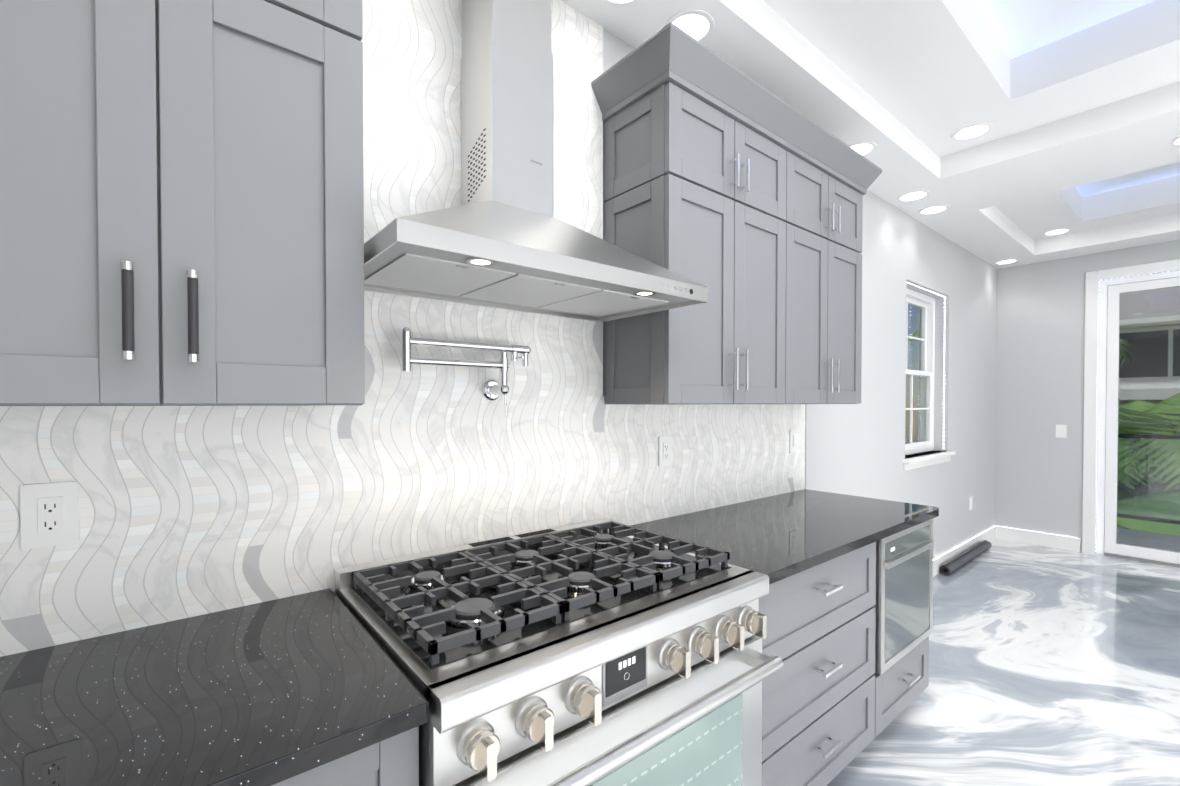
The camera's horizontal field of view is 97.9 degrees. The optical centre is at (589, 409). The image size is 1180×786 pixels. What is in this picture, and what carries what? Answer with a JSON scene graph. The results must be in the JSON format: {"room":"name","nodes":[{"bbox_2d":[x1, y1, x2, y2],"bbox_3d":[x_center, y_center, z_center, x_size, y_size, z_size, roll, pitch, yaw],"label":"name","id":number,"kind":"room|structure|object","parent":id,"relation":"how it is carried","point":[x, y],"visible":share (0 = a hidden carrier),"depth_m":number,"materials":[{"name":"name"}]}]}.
{"room":"kitchen","nodes":[
{"label":"kitchen","id":0,"kind":"room"},
{"bbox_2d":[603,29,996,558],"bbox_3d":[0.623,-0.324,2.504,9.370,3.350,0.220,-1,1,-39],"label":"wall","id":1,"kind":"structure","parent":0,"point":[857,449],"depth_m":3.85,"materials":[{"name":"grey paint"}]},
{"bbox_2d":[0,0,364,405],"bbox_3d":[-0.837,-0.692,0.939,0.718,1.368,0.320,-1,1,-39],"label":"upper cabinet","id":2,"kind":"object","parent":1,"relation":"attached to","point":[181,202],"visible":1,"depth_m":0.85,"materials":[{"name":"grey paint"}]},
{"bbox_2d":[0,0,805,656],"bbox_3d":[-0.527,-0.457,1.410,4.407,1.855,0.012,-1,1,-39],"label":"tile backsplash","id":3,"kind":"structure","parent":1,"relation":"attached to","point":[190,510],"depth_m":1.40,"materials":[{"name":"tile"}]},
{"bbox_2d":[401,327,530,417],"bbox_3d":[-0.345,-0.097,1.476,0.397,0.245,0.125,-1,1,-39],"label":"pot filler","id":4,"kind":"object","parent":3,"relation":"attached to","point":[493,390],"visible":1,"depth_m":1.46,"materials":[{"name":"silver metal"}]},
{"bbox_2d":[20,429,797,549],"bbox_3d":[0.022,0.180,1.856,2.817,0.142,0.012,-1,1,-39],"label":"electrical outlets","id":5,"kind":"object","parent":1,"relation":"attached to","point":[49,514],"depth_m":0.99,"materials":[{"name":"white plastic"}]},
{"bbox_2d":[364,0,707,321],"bbox_3d":[-0.153,-0.849,1.396,0.901,1.069,0.476,-1,1,-39],"label":"range hood","id":6,"kind":"object","parent":1,"relation":"attached to","point":[501,237],"visible":0.98,"depth_m":1.40,"materials":[{"name":"silver metal"}]},
{"bbox_2d":[601,66,798,404],"bbox_3d":[0.446,-0.548,2.006,0.769,1.052,0.320,-1,1,-39],"label":"upper cabinet","id":7,"kind":"object","parent":1,"relation":"attached to","point":[737,192],"depth_m":1.81,"materials":[{"name":"grey paint"}]},
{"bbox_2d":[799,146,866,403],"bbox_3d":[0.942,-0.554,2.412,0.769,1.052,0.320,-1,1,-39],"label":"upper cabinet","id":8,"kind":"object","parent":1,"relation":"attached to","point":[830,200],"depth_m":2.31,"materials":[{"name":"grey paint"}]},
{"bbox_2d":[907,282,945,449],"bbox_3d":[2.631,-0.304,4.045,0.930,1.290,0.010,-1,1,-39],"label":"window frame","id":9,"kind":"structure","parent":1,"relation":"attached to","point":[944,362],"depth_m":4.34,"materials":[{"name":"white wood"}]},
{"bbox_2d":[902,288,955,470],"bbox_3d":[2.604,-0.256,4.079,1.030,1.383,0.235,-1,1,-39],"label":"kitchen window","id":10,"kind":"structure","parent":1,"relation":"in","point":[926,305],"depth_m":4.31,"materials":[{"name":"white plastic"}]},
{"bbox_2d":[933,526,997,576],"bbox_3d":[2.671,1.266,4.049,3.830,0.130,0.019,-1,1,-39],"label":"baseboard","id":11,"kind":"structure","parent":1,"relation":"attached to","point":[990,535],"depth_m":4.57,"materials":[{"name":"white wood"}]},
{"bbox_2d":[933,526,1076,560],"bbox_3d":[2.876,1.202,3.818,3.798,0.003,0.627,-1,1,-39],"label":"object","id":12,"kind":"object","parent":11,"relation":"attached to","point":[980,534],"visible":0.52,"depth_m":4.79,"materials":[{"name":"white wood"}]},
{"bbox_2d":[970,496,972,509],"bbox_3d":[3.523,0.862,4.747,0.078,0.122,0.010,-1,1,-39],"label":"outlet","id":13,"kind":"object","parent":1,"relation":"attached to","point":[971,502],"visible":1,"depth_m":4.74,"materials":[{"name":"white plastic"}]},
{"bbox_2d":[561,0,1179,268],"bbox_3d":[2.255,-1.670,0.320,9.150,0.600,5.200,-1,1,-39],"label":"ceiling","id":14,"kind":"structure","parent":0,"point":[1075,104],"depth_m":2.47,"materials":[{"name":"white paint"}]},
{"bbox_2d":[602,0,640,6],"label":"recessed light","id":15,"kind":"object","parent":14,"relation":"in","point":[620,3],"depth_m":1.75,"materials":[{"name":"white plastic"}]},
{"bbox_2d":[664,9,713,42],"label":"recessed light","id":16,"kind":"object","parent":14,"relation":"in","point":[697,24],"depth_m":1.84,"materials":[{"name":"white plastic"}]},
{"bbox_2d":[848,141,876,155],"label":"recessed light","id":17,"kind":"object","parent":14,"relation":"in","point":[862,148],"depth_m":2.74,"materials":[{"name":"white"}]},
{"bbox_2d":[897,190,929,201],"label":"recessed light","id":18,"kind":"object","parent":14,"relation":"in","point":[913,195],"depth_m":3.37,"materials":[{"name":"white"}]},
{"bbox_2d":[918,205,948,214],"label":"recessed light","id":19,"kind":"object","parent":14,"relation":"in","point":[934,209],"depth_m":3.62,"materials":[{"name":"white"}]},
{"bbox_2d":[951,123,992,140],"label":"recessed light","id":20,"kind":"object","parent":14,"relation":"in","point":[978,129],"depth_m":2.83,"materials":[{"name":"white plastic"}]},
{"bbox_2d":[994,259,1018,264],"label":"recessed light","id":21,"kind":"object","parent":14,"relation":"in","point":[1008,261],"depth_m":4.95,"materials":[{"name":"white plastic"}]},
{"bbox_2d":[1043,228,1070,235],"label":"recessed light","id":22,"kind":"object","parent":14,"relation":"in","point":[1057,231],"depth_m":4.47,"materials":[{"name":"white"}]},
{"bbox_2d":[827,539,1179,785],"bbox_3d":[2.271,1.438,0.515,9.370,0.120,5.420,-1,1,-39],"label":"floor","id":23,"kind":"structure","parent":0,"point":[1048,666],"depth_m":2.56,"materials":[{"name":"white stone"}]},
{"bbox_2d":[280,728,418,785],"bbox_3d":[-0.735,0.932,0.857,0.691,0.883,0.610,-1,1,-39],"label":"base cabinet","id":24,"kind":"object","parent":23,"relation":"on","point":[394,763],"depth_m":0.80,"materials":[{"name":"grey paint"}]},
{"bbox_2d":[0,588,428,785],"bbox_3d":[-1.182,0.479,0.463,1.877,0.032,0.644,-1,1,-39],"label":"countertop","id":25,"kind":"structure","parent":24,"relation":"on","point":[276,692],"depth_m":0.81,"materials":[{"name":"black stone"}]},
{"bbox_2d":[335,518,782,785],"bbox_3d":[-0.064,0.882,1.310,0.909,0.970,0.710,-1,1,-39],"label":"gas range","id":26,"kind":"object","parent":23,"relation":"on","point":[606,652],"visible":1,"depth_m":1.11,"materials":[{"name":"silver metal"}]},
{"bbox_2d":[759,537,889,785],"bbox_3d":[0.591,0.918,1.934,0.879,0.883,0.624,-1,1,-39],"label":"base cabinet","id":27,"kind":"object","parent":23,"relation":"on","point":[846,605],"depth_m":1.71,"materials":[{"name":"grey paint"}]},
{"bbox_2d":[630,489,938,584],"bbox_3d":[0.818,0.457,2.101,1.453,0.032,0.644,-1,1,-39],"label":"countertop","id":28,"kind":"structure","parent":27,"relation":"on","point":[779,537],"depth_m":1.96,"materials":[{"name":"black stone"}]},
{"bbox_2d":[890,517,934,722],"bbox_3d":[1.120,0.912,2.367,0.576,0.883,0.624,-1,1,-39],"label":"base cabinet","id":29,"kind":"object","parent":23,"relation":"on","point":[911,552],"depth_m":2.15,"materials":[{"name":"grey metal"}]},
{"bbox_2d":[939,540,991,574],"bbox_3d":[3.311,1.280,4.507,1.200,0.079,0.074,-1,1,-39],"label":"rolled mat","id":30,"kind":"object","parent":23,"relation":"on","point":[954,564],"visible":1,"depth_m":4.39,"materials":[{"name":"grey rubber"}]},
{"bbox_2d":[995,240,1179,553],"bbox_3d":[5.880,-0.334,3.306,0.220,3.350,5.200,-1,1,-39],"label":"wall","id":31,"kind":"structure","parent":0,"point":[1040,353],"depth_m":4.96,"materials":[{"name":"grey paint"}]},
{"bbox_2d":[997,526,1079,551],"bbox_3d":[4.356,1.253,5.001,0.016,0.130,0.600,-1,1,-39],"label":"baseboard","id":32,"kind":"structure","parent":31,"relation":"attached to","point":[1038,539],"depth_m":4.98,"materials":[{"name":"white wood"}]},
{"bbox_2d":[1056,425,1066,437],"bbox_3d":[4.460,0.200,4.865,0.012,0.122,0.078,-1,1,-39],"label":"light switch","id":33,"kind":"object","parent":31,"relation":"attached to","point":[1061,431],"visible":1,"depth_m":4.86,"materials":[{"name":"white plastic"}]},
{"bbox_2d":[1082,259,1179,554],"bbox_3d":[5.274,0.041,3.862,0.018,2.585,2.270,-1,1,-39],"label":"door frame","id":34,"kind":"structure","parent":31,"relation":"attached to","point":[1093,278],"depth_m":4.69,"materials":[{"name":"white wood"}]},
{"bbox_2d":[1096,271,1179,567],"bbox_3d":[5.354,0.084,3.928,0.152,2.497,2.094,-1,1,-39],"label":"glass door","id":35,"kind":"structure","parent":31,"relation":"in","point":[1111,290],"depth_m":4.61,"materials":[{"name":"white plastic"}]},
{"bbox_2d":[1095,270,1175,551],"bbox_3d":[5.290,0.073,3.876,0.010,2.480,2.100,-1,1,-39],"label":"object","id":36,"kind":"object","parent":35,"relation":"attached to","point":[1097,390],"visible":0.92,"depth_m":4.68,"materials":[{"name":"white wood"}]},
{"bbox_2d":[1117,434,1179,551],"bbox_3d":[5.804,0.926,4.812,1.550,1.290,4.000,-1,1,-39],"label":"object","id":37,"kind":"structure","parent":0,"point":[1155,537],"depth_m":5.56,"materials":[{"name":"green plant"}]},
{"label":"outside","id":38,"kind":"structure","parent":0,"visible":0},
{"bbox_3d":[10.684,4.694,10.670,110.000,0.300,120.000,-1,1,-39],"label":"lawn","id":39,"kind":"structure","parent":38,"visible":0},
{"bbox_2d":[908,328,1179,535],"bbox_3d":[2.737,0.734,7.703,15.697,7.689,21.020,-1,1,-39],"label":"trees","id":40,"kind":"object","parent":39,"relation":"on","point":[1143,413],"depth_m":7.13,"materials":[{"name":"green plant"}]},
{"bbox_2d":[1119,287,1179,431],"bbox_3d":[19.340,0.634,7.624,11.800,7.900,21.800,-1,1,-39],"label":"house","id":41,"kind":"structure","parent":39,"relation":"on","point":[1131,314],"depth_m":10.08,"materials":[{"name":"white"}]}
]}

